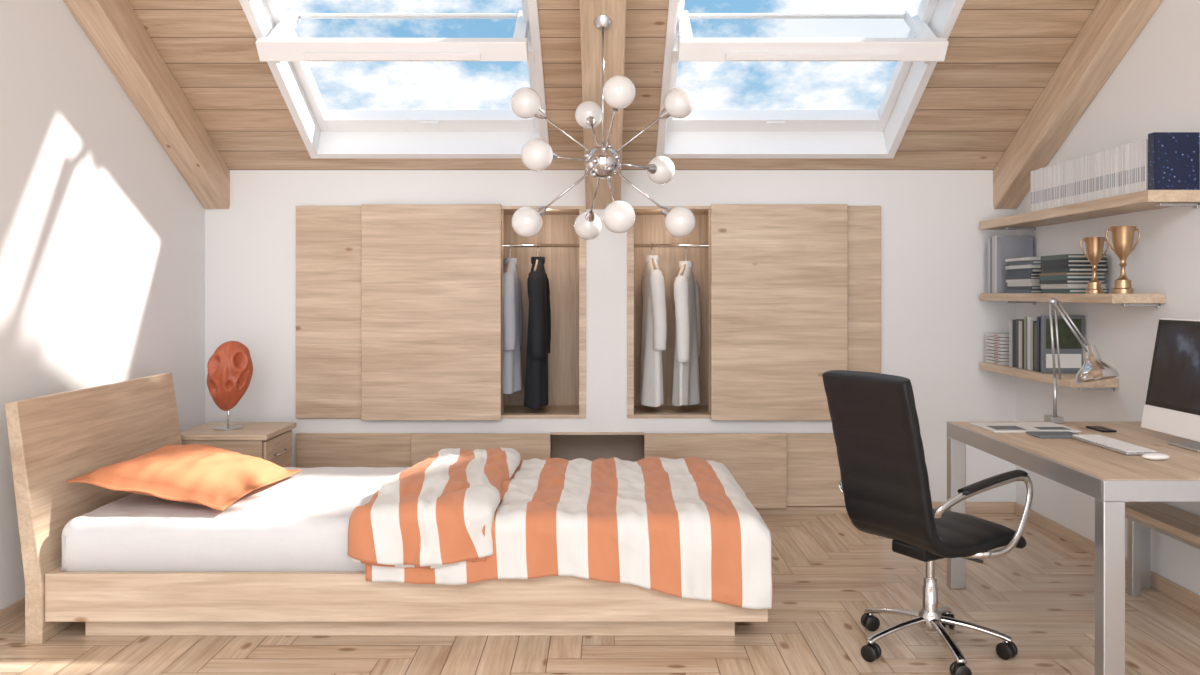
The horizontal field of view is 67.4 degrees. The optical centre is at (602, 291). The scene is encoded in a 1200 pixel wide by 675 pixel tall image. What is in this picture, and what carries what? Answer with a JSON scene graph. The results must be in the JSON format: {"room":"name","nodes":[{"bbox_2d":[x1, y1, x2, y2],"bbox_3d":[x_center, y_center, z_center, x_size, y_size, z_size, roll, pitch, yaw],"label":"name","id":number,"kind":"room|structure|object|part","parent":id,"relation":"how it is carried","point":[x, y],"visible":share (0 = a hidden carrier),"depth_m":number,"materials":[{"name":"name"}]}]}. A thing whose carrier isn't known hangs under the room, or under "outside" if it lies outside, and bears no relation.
{"room":"attic bedroom","nodes":[
{"label":"attic bedroom","id":0,"kind":"room"},
{"bbox_2d":[0,0,204,609],"bbox_3d":[-2.713,-0.930,1.500,0.120,4.806,9.240,0,0,0],"label":"wall","id":1,"kind":"structure","parent":0,"point":[102,236],"depth_m":4.53,"materials":[{"name":"white paint"}]},
{"bbox_2d":[0,597,24,627],"bbox_3d":[-2.646,1.435,1.500,0.014,0.075,9.000,0,0,0],"label":"baseboard","id":2,"kind":"structure","parent":1,"relation":"attached to","point":[12,612],"depth_m":4.02,"materials":[{"name":"brown wood"}]},
{"bbox_2d":[0,513,1199,674],"bbox_3d":[0.050,1.473,1.500,5.406,0.001,9.000,0,0,0],"label":"floor","id":3,"kind":"structure","parent":0,"point":[1058,609],"depth_m":3.77,"materials":[{"name":"brown wood"}]},
{"bbox_2d":[180,422,296,466],"bbox_3d":[-2.222,1.151,5.473,0.576,0.645,0.515,0,0,0],"label":"nightstand","id":4,"kind":"object","parent":3,"relation":"on","point":[269,441],"visible":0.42,"depth_m":5.30,"materials":[{"name":"brown wood"}]},
{"bbox_2d":[207,341,252,430],"bbox_3d":[-2.259,0.561,5.441,0.266,0.531,0.210,0,0,0],"label":"sculpture","id":5,"kind":"object","parent":4,"relation":"on","point":[230,367],"visible":1,"depth_m":5.39,"materials":[{"name":"orange ceramic"}]},
{"bbox_3d":[-2.268,0.746,5.450,0.017,0.145,0.012,0,0,0],"label":"stem","id":6,"kind":"part","parent":5,"relation":"part of","materials":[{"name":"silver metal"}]},
{"bbox_3d":[-1.974,0.993,5.473,0.018,0.240,0.445,0,0,0],"label":"drawer","id":7,"kind":"part","parent":4,"relation":"part of","materials":[{"name":"brown wood"}]},
{"bbox_3d":[-1.950,0.973,5.465,0.032,0.012,0.182,0,0,0],"label":"handle","id":8,"kind":"part","parent":4,"relation":"part of","materials":[{"name":"silver metal"}]},
{"bbox_2d":[5,373,767,643],"bbox_3d":[-0.906,0.966,4.447,3.197,1.014,1.365,0,0,0],"label":"bed","id":9,"kind":"object","parent":3,"relation":"on","point":[275,561],"visible":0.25,"depth_m":3.81,"materials":[{"name":"brown wood"}]},
{"bbox_3d":[-2.426,0.966,4.447,0.157,1.014,1.365,0,0,0],"label":"headboard","id":10,"kind":"part","parent":9,"relation":"part of","materials":[{"name":"brown wood"}]},
{"bbox_2d":[66,444,301,510],"bbox_3d":[-1.970,0.863,4.340,0.712,0.202,0.841,0,0,4],"label":"pillow","id":11,"kind":"object","parent":9,"relation":"on","point":[210,476],"visible":1,"depth_m":4.09,"materials":[{"name":"fabric"}]},
{"bbox_3d":[-0.838,1.082,4.438,2.975,0.241,1.245,0,0,0],"label":"mattress","id":12,"kind":"part","parent":9,"relation":"part of","materials":[{"name":"white fabric"}]},
{"bbox_2d":[347,447,772,608],"bbox_3d":[-0.176,1.081,4.346,1.766,0.472,1.351,0,0,0],"label":"striped blanket","id":13,"kind":"object","parent":9,"relation":"on","point":[686,528],"visible":1,"depth_m":3.74,"materials":[{"name":"orange fabric"}]},
{"bbox_2d":[296,432,847,513],"bbox_3d":[-0.097,1.198,6.216,3.887,0.550,0.568,0,0,0],"label":"base cabinet","id":14,"kind":"object","parent":3,"relation":"on","point":[778,473],"visible":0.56,"depth_m":5.97,"materials":[{"name":"brown wood"}]},
{"bbox_3d":[-1.620,1.181,5.984,0.840,0.485,0.024,0,0,0],"label":"panel","id":15,"kind":"part","parent":14,"relation":"part of","materials":[{"name":"brown wood"}]},
{"bbox_3d":[-0.807,1.181,5.945,0.920,0.495,0.026,0,0,0],"label":"sliding panel","id":16,"kind":"part","parent":14,"relation":"part of","materials":[{"name":"brown wood"}]},
{"bbox_3d":[-0.097,1.203,5.984,3.887,0.540,0.028,0,0,0],"label":"rail","id":17,"kind":"part","parent":14,"relation":"part of","materials":[{"name":"brown wood"}]},
{"bbox_3d":[0.743,1.181,5.945,0.940,0.495,0.026,0,0,0],"label":"sliding panel","id":18,"kind":"part","parent":14,"relation":"part of","materials":[{"name":"brown wood"}]},
{"bbox_3d":[1.498,1.181,5.984,0.697,0.485,0.024,0,0,0],"label":"panel","id":19,"kind":"part","parent":14,"relation":"part of","materials":[{"name":"brown wood"}]},
{"bbox_2d":[822,370,1032,674],"bbox_3d":[1.305,0.894,3.692,0.704,1.158,0.618,0,0,-29],"label":"office chair","id":20,"kind":"object","parent":3,"relation":"on","point":[884,481],"visible":1,"depth_m":3.56,"materials":[{"name":"black leather"}]},
{"bbox_3d":[1.251,0.880,3.889,0.539,0.330,0.134,0,0,-29],"label":"arm","id":21,"kind":"part","parent":20,"relation":"part of","materials":[{"name":"silver metal"}]},
{"bbox_3d":[1.241,1.368,3.833,0.038,0.083,0.281,0,0,-38],"label":"arm","id":22,"kind":"part","parent":20,"relation":"part of","materials":[{"name":"silver metal"}]},
{"bbox_3d":[1.186,1.368,3.642,0.281,0.083,0.038,0,0,-20],"label":"arm","id":23,"kind":"part","parent":20,"relation":"part of","materials":[{"name":"silver metal"}]},
{"bbox_3d":[1.440,1.368,3.840,0.038,0.083,0.281,0,0,34],"label":"arm","id":24,"kind":"part","parent":20,"relation":"part of","materials":[{"name":"silver metal"}]},
{"bbox_3d":[1.351,1.368,3.531,0.038,0.083,0.281,0,0,-2],"label":"arm","id":25,"kind":"part","parent":20,"relation":"part of","materials":[{"name":"silver metal"}]},
{"bbox_3d":[1.444,1.056,3.583,0.014,0.019,0.142,0,0,-37],"label":"tilt lever","id":26,"kind":"part","parent":20,"relation":"part of","materials":[{"name":"black plastic"}]},
{"bbox_3d":[1.508,1.368,3.653,0.281,0.083,0.038,0,0,16],"label":"arm","id":27,"kind":"part","parent":20,"relation":"part of","materials":[{"name":"silver metal"}]},
{"bbox_3d":[1.455,0.880,3.520,0.539,0.330,0.134,0,0,-29],"label":"arm","id":28,"kind":"part","parent":20,"relation":"part of","materials":[{"name":"silver metal"}]},
{"bbox_2d":[947,421,1199,674],"bbox_3d":[2.225,1.060,3.810,1.000,0.825,1.420,0,0,0],"label":"desk","id":29,"kind":"object","parent":3,"relation":"on","point":[1112,478],"visible":0.85,"depth_m":3.40,"materials":[{"name":"brown wood"}]},
{"bbox_3d":[1.762,1.098,4.490,0.075,0.750,0.060,0,0,0],"label":"leg","id":30,"kind":"part","parent":29,"relation":"part of","materials":[{"name":"metal"}]},
{"bbox_2d":[970,422,1080,432],"bbox_3d":[2.000,0.642,4.280,0.400,0.010,0.280,0,0,0],"label":"open magazine","id":31,"kind":"object","parent":29,"relation":"on","point":[996,427],"visible":0.92,"depth_m":4.25,"materials":[{"name":"paper"}]},
{"bbox_2d":[1026,431,1077,437],"bbox_3d":[2.030,0.641,4.045,0.200,0.011,0.130,0,0,0],"label":"tablet","id":32,"kind":"object","parent":29,"relation":"on","point":[1040,434],"visible":0.8,"depth_m":4.03,"materials":[{"name":"grey"}]},
{"bbox_3d":[2.225,0.686,3.810,1.000,0.073,1.420,0,0,0],"label":"metal frame","id":33,"kind":"part","parent":29,"relation":"part of","materials":[{"name":"metal"}]},
{"bbox_2d":[1086,426,1116,431],"bbox_3d":[2.335,0.642,4.220,0.070,0.009,0.140,0,0,0],"label":"smartphone","id":34,"kind":"object","parent":29,"relation":"on","point":[1097,428],"visible":1,"depth_m":4.21,"materials":[{"name":"black plastic"}]},
{"bbox_3d":[1.762,1.098,3.130,0.075,0.750,0.060,0,0,0],"label":"leg","id":35,"kind":"part","parent":29,"relation":"part of","materials":[{"name":"metal"}]},
{"bbox_2d":[1071,434,1157,454],"bbox_3d":[2.138,0.638,3.775,0.135,0.017,0.430,0,0,0],"label":"keyboard","id":36,"kind":"object","parent":29,"relation":"on","point":[1118,446],"visible":1,"depth_m":3.73,"materials":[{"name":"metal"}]},
{"bbox_3d":[2.678,1.098,4.490,0.075,0.750,0.060,0,0,0],"label":"leg","id":37,"kind":"part","parent":29,"relation":"part of","materials":[{"name":"metal"}]},
{"bbox_2d":[1142,453,1168,459],"bbox_3d":[2.130,0.634,3.470,0.100,0.026,0.062,0,0,0],"label":"computer mouse","id":38,"kind":"object","parent":29,"relation":"on","point":[1151,456],"visible":1,"depth_m":3.45,"materials":[{"name":"white plastic"}]},
{"bbox_2d":[1141,318,1199,451],"bbox_3d":[2.500,0.383,3.735,0.200,0.529,0.610,0,0,0],"label":"desktop computer","id":39,"kind":"object","parent":29,"relation":"on","point":[1172,404],"visible":1,"depth_m":3.85,"materials":[{"name":"black plastic"}]},
{"bbox_3d":[2.462,0.313,3.735,0.064,0.380,0.598,0,0,0],"label":"screen glass","id":40,"kind":"part","parent":39,"relation":"part of","materials":[{"name":"black glass"}]},
{"bbox_2d":[1125,502,1199,596],"bbox_3d":[2.618,1.250,3.800,0.235,0.445,1.200,0,0,0],"label":"wooden bench","id":41,"kind":"object","parent":3,"relation":"on","point":[1183,526],"visible":0.87,"depth_m":4.24,"materials":[{"name":"brown wood"}]},
{"bbox_2d":[205,170,1015,501],"bbox_3d":[0.050,0.330,6.035,5.406,2.286,0.070,0,0,0],"label":"wall","id":42,"kind":"structure","parent":0,"point":[935,323],"depth_m":6.00,"materials":[{"name":"white paint"}]},
{"bbox_2d":[296,204,585,419],"bbox_3d":[-1.067,0.134,6.305,1.947,1.453,0.750,0,0,0],"label":"wardrobe","id":43,"kind":"object","parent":42,"relation":"attached to","point":[398,306],"visible":0.84,"depth_m":5.93,"materials":[{"name":"brown wood"}]},
{"bbox_3d":[-1.770,0.134,5.984,0.540,1.413,0.024,0,0,0],"label":"door","id":44,"kind":"part","parent":43,"relation":"part of","materials":[{"name":"brown wood"}]},
{"bbox_3d":[-1.133,0.134,5.944,0.920,1.425,0.028,0,0,0],"label":"door","id":45,"kind":"part","parent":43,"relation":"part of","materials":[{"name":"brown wood"}]},
{"bbox_2d":[501,243,522,393],"bbox_3d":[-0.648,0.176,6.340,0.172,1.045,0.545,0,0,1],"label":"coat","id":46,"kind":"object","parent":43,"relation":"hanging from","point":[512,292],"visible":0.94,"depth_m":6.14,"materials":[{"name":"grey fabric"}]},
{"bbox_2d":[524,243,550,408],"bbox_3d":[-0.458,0.226,6.340,0.165,1.145,0.545,0,0,3],"label":"coat","id":47,"kind":"object","parent":43,"relation":"hanging from","point":[539,314],"visible":1,"depth_m":6.15,"materials":[{"name":"fabric"}]},
{"bbox_3d":[-0.832,-0.327,6.340,1.437,0.024,0.024,0,0,0],"label":"hanging rail","id":48,"kind":"part","parent":43,"relation":"part of","materials":[{"name":"silver metal"}]},
{"bbox_3d":[-0.832,0.134,6.029,1.437,1.413,0.082,0,0,0],"label":"frame","id":49,"kind":"part","parent":43,"relation":"part of","materials":[{"name":"brown wood"}]},
{"bbox_2d":[627,204,880,419],"bbox_3d":[0.994,0.134,6.305,1.707,1.453,0.750,0,0,0],"label":"wardrobe","id":50,"kind":"object","parent":42,"relation":"attached to","point":[790,294],"visible":0.66,"depth_m":5.93,"materials":[{"name":"brown wood"}]},
{"bbox_2d":[640,243,666,406],"bbox_3d":[0.341,0.221,6.340,0.175,1.135,0.545,0,0,-5],"label":"shirt","id":51,"kind":"object","parent":50,"relation":"hanging from","point":[654,326],"visible":1,"depth_m":6.16,"materials":[{"name":"white fabric"}]},
{"bbox_3d":[0.855,0.134,6.029,1.390,1.413,0.082,0,0,0],"label":"frame","id":52,"kind":"part","parent":50,"relation":"part of","materials":[{"name":"brown wood"}]},
{"bbox_3d":[0.855,-0.327,6.340,1.390,0.024,0.024,0,0,0],"label":"hanging rail","id":53,"kind":"part","parent":50,"relation":"part of","materials":[{"name":"silver metal"}]},
{"bbox_2d":[672,243,700,406],"bbox_3d":[0.586,0.221,6.340,0.193,1.135,0.545,0,0,16],"label":"jacket","id":54,"kind":"object","parent":50,"relation":"hanging from","point":[686,384],"visible":1,"depth_m":6.20,"materials":[{"name":"white fabric"}]},
{"bbox_3d":[1.163,0.134,5.944,0.900,1.425,0.028,0,0,0],"label":"door","id":55,"kind":"part","parent":50,"relation":"part of","materials":[{"name":"brown wood"}]},
{"bbox_3d":[1.673,0.134,5.984,0.347,1.413,0.024,0,0,0],"label":"door","id":56,"kind":"part","parent":50,"relation":"part of","materials":[{"name":"brown wood"}]},
{"bbox_2d":[932,502,1014,512],"bbox_3d":[0.050,1.435,5.993,5.378,0.075,0.014,0,0,0],"label":"baseboard","id":57,"kind":"structure","parent":42,"relation":"attached to","point":[971,507],"depth_m":5.99,"materials":[{"name":"brown wood"}]},
{"bbox_2d":[128,0,1098,169],"bbox_3d":[0.050,-2.131,3.851,5.606,2.753,4.702,0,0,0],"label":"ceiling","id":58,"kind":"structure","parent":0,"point":[1001,56],"depth_m":5.31,"materials":[{"name":"brown wood"}]},
{"bbox_2d":[63,0,229,208],"bbox_3d":[-2.570,-1.941,3.745,0.166,0.235,5.278,0,-29,0],"label":"ceiling beam","id":59,"kind":"structure","parent":58,"relation":"attached to","point":[113,27],"depth_m":5.08,"materials":[{"name":"brown wood"}]},
{"bbox_2d":[239,0,548,158],"bbox_3d":[-1.125,-1.327,5.314,1.560,0.912,1.360,0,0,0],"label":"lining","id":60,"kind":"object","parent":58,"relation":"attached to","point":[319,144],"visible":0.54,"depth_m":5.84,"materials":[{"name":"white plastic"}]},
{"bbox_2d":[255,0,539,130],"bbox_3d":[-1.125,-1.416,5.363,1.460,0.720,1.192,0,0,0],"label":"window","id":61,"kind":"structure","parent":60,"relation":"attached to","point":[282,44],"depth_m":5.20,"materials":[{"name":"white plastic"}]},
{"bbox_3d":[-1.125,-1.444,5.014,1.440,0.110,0.535,0,38,0],"label":"sash frame","id":62,"kind":"part","parent":61,"relation":"part of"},
{"bbox_2d":[304,52,480,59],"bbox_3d":[-1.125,-1.258,4.806,0.940,0.040,0.036,0,0,0],"label":"flap","id":63,"kind":"object","parent":61,"relation":"attached to","point":[307,55],"visible":1,"depth_m":4.80,"materials":[{"name":"white plastic"}]},
{"bbox_2d":[273,35,534,62],"bbox_3d":[-1.125,-1.371,5.086,1.480,0.151,0.144,0,0,0],"label":"pivot hinge","id":64,"kind":"object","parent":61,"relation":"attached to","point":[531,58],"visible":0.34,"depth_m":5.05,"materials":[{"name":"white metal"}]},
{"bbox_2d":[420,121,438,125],"bbox_3d":[-1.125,-1.092,5.835,0.120,0.025,0.031,0,0,0],"label":"latch","id":65,"kind":"object","parent":61,"relation":"attached to","point":[422,123],"visible":1,"depth_m":5.83,"materials":[{"name":"white plastic"}]},
{"bbox_2d":[580,0,625,208],"bbox_3d":[0.000,-1.941,3.745,0.230,0.235,5.278,0,-29,0],"label":"ceiling beam","id":66,"kind":"structure","parent":58,"relation":"attached to","point":[591,38],"depth_m":4.84,"materials":[{"name":"brown wood"}]},
{"bbox_2d":[511,15,694,239],"bbox_3d":[0.000,-0.833,4.575,0.924,1.120,0.904,0,0,0],"label":"sputnik chandelier","id":67,"kind":"object","parent":58,"relation":"hanging from","point":[618,91],"visible":1,"depth_m":4.46,"materials":[{"name":"white glass"}]},
{"bbox_3d":[-0.385,-0.945,4.500,0.154,0.154,0.154,0,0,0],"label":"globe","id":68,"kind":"part","parent":67,"relation":"part of","materials":[{"name":"white glass"}]},
{"bbox_3d":[-0.380,-0.350,4.500,0.154,0.154,0.154,0,0,0],"label":"globe","id":69,"kind":"part","parent":67,"relation":"part of","materials":[{"name":"white glass"}]},
{"bbox_3d":[-0.314,-0.652,4.280,0.154,0.154,0.154,0,0,0],"label":"globe","id":70,"kind":"part","parent":67,"relation":"part of","materials":[{"name":"white glass"}]},
{"bbox_2d":[535,206,545,216],"bbox_3d":[-0.317,-0.398,4.506,0.068,0.066,0.060,0,0,0],"label":"socket","id":71,"kind":"object","parent":67,"relation":"attached to","point":[540,211],"depth_m":4.49,"materials":[{"name":"silver metal"}]},
{"bbox_2d":[535,107,545,118],"bbox_3d":[-0.320,-0.899,4.506,0.068,0.065,0.060,0,0,0],"label":"socket","id":72,"kind":"object","parent":67,"relation":"attached to","point":[539,113],"depth_m":4.49,"materials":[{"name":"silver metal"}]},
{"bbox_2d":[552,152,557,160],"bbox_3d":[-0.247,-0.653,4.338,0.053,0.060,0.060,0,0,-41],"label":"socket","id":73,"kind":"object","parent":67,"relation":"attached to","point":[555,156],"depth_m":4.32,"materials":[{"name":"silver metal"}]},
{"bbox_3d":[-0.165,-0.780,4.529,0.339,0.255,0.011,0,0,-7],"label":"arm","id":74,"kind":"part","parent":67,"relation":"part of","materials":[{"name":"silver metal"}]},
{"bbox_3d":[-0.163,-0.525,4.529,0.336,0.272,0.011,0,0,-7],"label":"arm","id":75,"kind":"part","parent":67,"relation":"part of","materials":[{"name":"silver metal"}]},
{"bbox_3d":[-0.131,-0.655,4.438,0.344,0.015,0.011,0,0,-41],"label":"arm","id":76,"kind":"part","parent":67,"relation":"part of","materials":[{"name":"silver metal"}]},
{"bbox_3d":[-0.083,-0.363,4.950,0.154,0.154,0.154,0,0,0],"label":"globe","id":77,"kind":"part","parent":67,"relation":"part of","materials":[{"name":"white glass"}]},
{"bbox_3d":[-0.077,-0.974,4.950,0.154,0.154,0.154,0,0,0],"label":"globe","id":78,"kind":"part","parent":67,"relation":"part of","materials":[{"name":"white glass"}]},
{"bbox_2d":[585,211,594,221],"bbox_3d":[-0.072,-0.407,4.885,0.059,0.065,0.068,0,0,0],"label":"socket","id":79,"kind":"object","parent":67,"relation":"attached to","point":[589,216],"depth_m":4.87,"materials":[{"name":"silver metal"}]},
{"bbox_2d":[586,116,595,126],"bbox_3d":[-0.068,-0.927,4.887,0.059,0.066,0.068,0,0,0],"label":"socket","id":80,"kind":"object","parent":67,"relation":"attached to","point":[590,120],"depth_m":4.87,"materials":[{"name":"silver metal"}]},
{"bbox_3d":[-0.035,-0.530,4.722,0.011,0.262,0.358,0,0,-12],"label":"arm","id":81,"kind":"part","parent":67,"relation":"part of","materials":[{"name":"silver metal"}]},
{"bbox_3d":[-0.033,-0.794,4.723,0.011,0.283,0.359,0,0,-11],"label":"arm","id":82,"kind":"part","parent":67,"relation":"part of","materials":[{"name":"silver metal"}]},
{"bbox_3d":[0.000,-1.010,4.550,0.012,0.706,0.012,0,0,0],"label":"rod","id":83,"kind":"part","parent":67,"relation":"part of","materials":[{"name":"silver metal"}]},
{"bbox_3d":[0.032,-0.526,4.401,0.011,0.270,0.312,0,0,-12],"label":"arm","id":84,"kind":"part","parent":67,"relation":"part of","materials":[{"name":"silver metal"}]},
{"bbox_3d":[0.032,-0.774,4.402,0.011,0.242,0.309,0,0,-12],"label":"arm","id":85,"kind":"part","parent":67,"relation":"part of","materials":[{"name":"silver metal"}]},
{"bbox_3d":[0.075,-0.350,4.200,0.154,0.154,0.154,0,0,0],"label":"globe","id":86,"kind":"part","parent":67,"relation":"part of","materials":[{"name":"white glass"}]},
{"bbox_3d":[0.075,-0.933,4.200,0.154,0.154,0.154,0,0,0],"label":"globe","id":87,"kind":"part","parent":67,"relation":"part of","materials":[{"name":"white glass"}]},
{"bbox_3d":[0.135,-0.660,4.699,0.011,0.017,0.402,0,0,42],"label":"arm","id":88,"kind":"part","parent":67,"relation":"part of","materials":[{"name":"silver metal"}]},
{"bbox_3d":[0.162,-0.780,4.529,0.334,0.255,0.011,0,0,7],"label":"arm","id":89,"kind":"part","parent":67,"relation":"part of","materials":[{"name":"silver metal"}]},
{"bbox_3d":[0.165,-0.525,4.529,0.340,0.272,0.011,0,0,7],"label":"arm","id":90,"kind":"part","parent":67,"relation":"part of","materials":[{"name":"silver metal"}]},
{"bbox_2d":[646,164,656,173],"bbox_3d":[0.257,-0.663,4.834,0.060,0.060,0.054,0,0,42],"label":"socket","id":91,"kind":"object","parent":67,"relation":"attached to","point":[651,168],"depth_m":4.82,"materials":[{"name":"silver metal"}]},
{"bbox_3d":[0.316,-0.664,4.900,0.154,0.154,0.154,0,0,0],"label":"globe","id":92,"kind":"part","parent":67,"relation":"part of","materials":[{"name":"white glass"}]},
{"bbox_2d":[659,108,670,118],"bbox_3d":[0.315,-0.899,4.506,0.068,0.065,0.060,0,0,0],"label":"socket","id":93,"kind":"object","parent":67,"relation":"attached to","point":[666,112],"depth_m":4.49,"materials":[{"name":"silver metal"}]},
{"bbox_2d":[661,206,670,216],"bbox_3d":[0.322,-0.398,4.506,0.068,0.066,0.060,0,0,0],"label":"socket","id":94,"kind":"object","parent":67,"relation":"attached to","point":[666,211],"depth_m":4.49,"materials":[{"name":"silver metal"}]},
{"bbox_3d":[0.380,-0.945,4.500,0.154,0.154,0.154,0,0,0],"label":"globe","id":95,"kind":"part","parent":67,"relation":"part of","materials":[{"name":"white glass"}]},
{"bbox_3d":[0.385,-0.350,4.500,0.154,0.154,0.154,0,0,0],"label":"globe","id":96,"kind":"part","parent":67,"relation":"part of","materials":[{"name":"white glass"}]},
{"bbox_2d":[656,0,964,158],"bbox_3d":[1.120,-1.327,5.314,1.550,0.912,1.360,0,0,0],"label":"lining","id":97,"kind":"object","parent":58,"relation":"attached to","point":[884,144],"visible":0.61,"depth_m":5.84,"materials":[{"name":"white plastic"}]},
{"bbox_2d":[666,0,948,130],"bbox_3d":[1.120,-1.416,5.363,1.450,0.720,1.192,0,0,0],"label":"window","id":98,"kind":"structure","parent":97,"relation":"attached to","point":[921,44],"depth_m":5.20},
{"bbox_2d":[766,121,784,125],"bbox_3d":[1.120,-1.092,5.835,0.120,0.025,0.031,0,0,0],"label":"latch","id":99,"kind":"object","parent":98,"relation":"attached to","point":[769,123],"visible":1,"depth_m":5.83,"materials":[{"name":"white plastic"}]},
{"bbox_2d":[671,35,930,62],"bbox_3d":[1.120,-1.371,5.086,1.470,0.151,0.144,0,0,0],"label":"pivot hinge","id":100,"kind":"object","parent":98,"relation":"attached to","point":[674,58],"visible":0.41,"depth_m":5.05,"materials":[{"name":"white metal"}]},
{"bbox_2d":[725,52,900,59],"bbox_3d":[1.120,-1.258,4.806,0.930,0.040,0.036,0,0,0],"label":"flap","id":101,"kind":"object","parent":98,"relation":"attached to","point":[729,55],"visible":1,"depth_m":4.80,"materials":[{"name":"white plastic"}]},
{"bbox_3d":[1.120,-1.444,5.014,1.430,0.110,0.535,0,38,0],"label":"sash frame","id":102,"kind":"part","parent":98,"relation":"part of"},
{"bbox_2d":[993,0,1162,208],"bbox_3d":[2.676,-1.941,3.745,0.153,0.235,5.278,0,-29,0],"label":"ceiling beam","id":103,"kind":"structure","parent":58,"relation":"attached to","point":[1113,26],"depth_m":5.07,"materials":[{"name":"brown wood"}]},
{"bbox_2d":[1044,298,1118,422],"bbox_3d":[2.356,0.388,4.413,0.296,0.720,0.245,0,0,0],"label":"desk lamp","id":104,"kind":"object","parent":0,"point":[1093,368],"depth_m":4.42,"materials":[{"name":"silver metal"}]},
{"bbox_2d":[1016,0,1199,594],"bbox_3d":[2.813,-0.930,1.500,0.120,4.806,9.240,0,0,0],"label":"wall","id":105,"kind":"structure","parent":0,"point":[1155,86],"depth_m":4.68,"materials":[{"name":"white paint"}]},
{"bbox_2d":[980,362,1118,391],"bbox_3d":[2.621,0.499,5.375,0.262,0.073,1.150,0,0,0],"label":"wall shelf","id":106,"kind":"object","parent":105,"relation":"attached to","point":[1067,379],"visible":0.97,"depth_m":5.04,"materials":[{"name":"brown wood"}]},
{"bbox_2d":[986,333,1008,364],"bbox_3d":[2.599,0.365,5.815,0.162,0.194,0.230,0,0,0],"label":"cases","id":107,"kind":"object","parent":106,"relation":"on","point":[997,347],"visible":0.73,"depth_m":5.75},
{"bbox_2d":[1009,317,1040,371],"bbox_3d":[2.620,0.303,5.402,0.200,0.319,0.394,0,0,0],"label":"books","id":108,"kind":"object","parent":106,"relation":"on","point":[1024,334],"visible":0.56,"depth_m":5.38,"materials":[{"name":"grey paper"}]},
{"bbox_2d":[1041,315,1083,372],"bbox_3d":[2.620,0.297,5.131,0.240,0.330,0.028,0,0,0],"label":"book","id":109,"kind":"object","parent":106,"relation":"on","point":[1070,348],"visible":0.77,"depth_m":5.12,"materials":[{"name":"paper"}]},
{"bbox_2d":[1046,319,1080,348],"bbox_3d":[2.620,0.237,5.118,0.200,0.170,0.002,0,0,0],"label":"picture","id":110,"kind":"object","parent":109,"relation":"attached to","point":[1067,339],"depth_m":5.12},
{"bbox_2d":[980,293,1165,307],"bbox_3d":[2.621,0.044,5.175,0.262,0.073,1.550,0,0,0],"label":"wall shelf","id":111,"kind":"object","parent":105,"relation":"attached to","point":[1032,298],"visible":0.99,"depth_m":4.73,"materials":[{"name":"brown wood"}]},
{"bbox_2d":[986,235,1032,292],"bbox_3d":[2.625,-0.177,5.814,0.210,0.370,0.209,0,0,0],"label":"upright books","id":112,"kind":"object","parent":111,"relation":"on","point":[999,248],"visible":0.52,"depth_m":5.71,"materials":[{"name":"grey paper"}]},
{"bbox_2d":[1005,257,1041,292],"bbox_3d":[2.619,-0.099,5.459,0.214,0.214,0.333,0,0,0],"label":"book stack","id":113,"kind":"object","parent":111,"relation":"on","point":[1022,276],"visible":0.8,"depth_m":5.39,"materials":[{"name":"grey paper"}]},
{"bbox_2d":[1039,254,1107,292],"bbox_3d":[2.615,-0.099,5.010,0.225,0.213,0.309,0,0,0],"label":"book stack","id":114,"kind":"object","parent":111,"relation":"on","point":[1064,273],"visible":0.94,"depth_m":4.87,"materials":[{"name":"grey paper"}]},
{"bbox_2d":[1080,237,1108,292],"bbox_3d":[2.545,-0.138,4.660,0.115,0.290,0.100,0,0,41],"label":"trophy cup","id":115,"kind":"object","parent":111,"relation":"on","point":[1094,246],"visible":0.98,"depth_m":4.64,"materials":[{"name":"gold metal"}]},
{"bbox_3d":[2.492,-0.223,4.660,0.044,0.100,0.008,0,0,0],"label":"handle","id":116,"kind":"part","parent":115,"relation":"part of","materials":[{"name":"gold metal"}]},
{"bbox_3d":[2.598,-0.223,4.660,0.044,0.100,0.008,0,0,0],"label":"handle","id":117,"kind":"part","parent":115,"relation":"part of","materials":[{"name":"gold metal"}]},
{"bbox_2d":[1106,226,1139,293],"bbox_3d":[2.600,-0.160,4.500,0.132,0.335,0.116,0,0,41],"label":"trophy cup","id":118,"kind":"object","parent":111,"relation":"on","point":[1122,236],"visible":1,"depth_m":4.47,"materials":[{"name":"gold metal"}]},
{"bbox_3d":[2.539,-0.259,4.500,0.051,0.116,0.009,0,0,0],"label":"handle","id":119,"kind":"part","parent":118,"relation":"part of","materials":[{"name":"gold metal"}]},
{"bbox_3d":[2.661,-0.259,4.500,0.051,0.116,0.009,0,0,0],"label":"handle","id":120,"kind":"part","parent":118,"relation":"part of","materials":[{"name":"gold metal"}]},
{"bbox_2d":[980,190,1199,230],"bbox_3d":[2.621,-0.427,5.030,0.262,0.080,1.840,0,0,0],"label":"wall shelf","id":121,"kind":"object","parent":105,"relation":"attached to","point":[1145,200],"visible":1,"depth_m":4.61,"materials":[{"name":"brown wood"}]},
{"bbox_2d":[1031,139,1147,211],"bbox_3d":[2.622,-0.592,4.755,0.196,0.249,1.131,0,0,0],"label":"magazines","id":122,"kind":"object","parent":121,"relation":"on","point":[1123,169],"visible":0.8,"depth_m":4.63,"materials":[{"name":"white paper"}]},
{"bbox_2d":[1148,132,1199,189],"bbox_3d":[2.630,-0.600,4.147,0.210,0.264,0.045,0,0,0],"label":"book","id":123,"kind":"object","parent":121,"relation":"on","point":[1173,157],"visible":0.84,"depth_m":4.12,"materials":[{"name":"paper"}]},
{"bbox_2d":[1015,502,1199,612],"bbox_3d":[2.746,1.435,1.500,0.014,0.075,9.000,0,0,0],"label":"baseboard","id":124,"kind":"structure","parent":105,"relation":"attached to","point":[1164,585],"depth_m":5.06,"materials":[{"name":"brown wood"}]}
]}

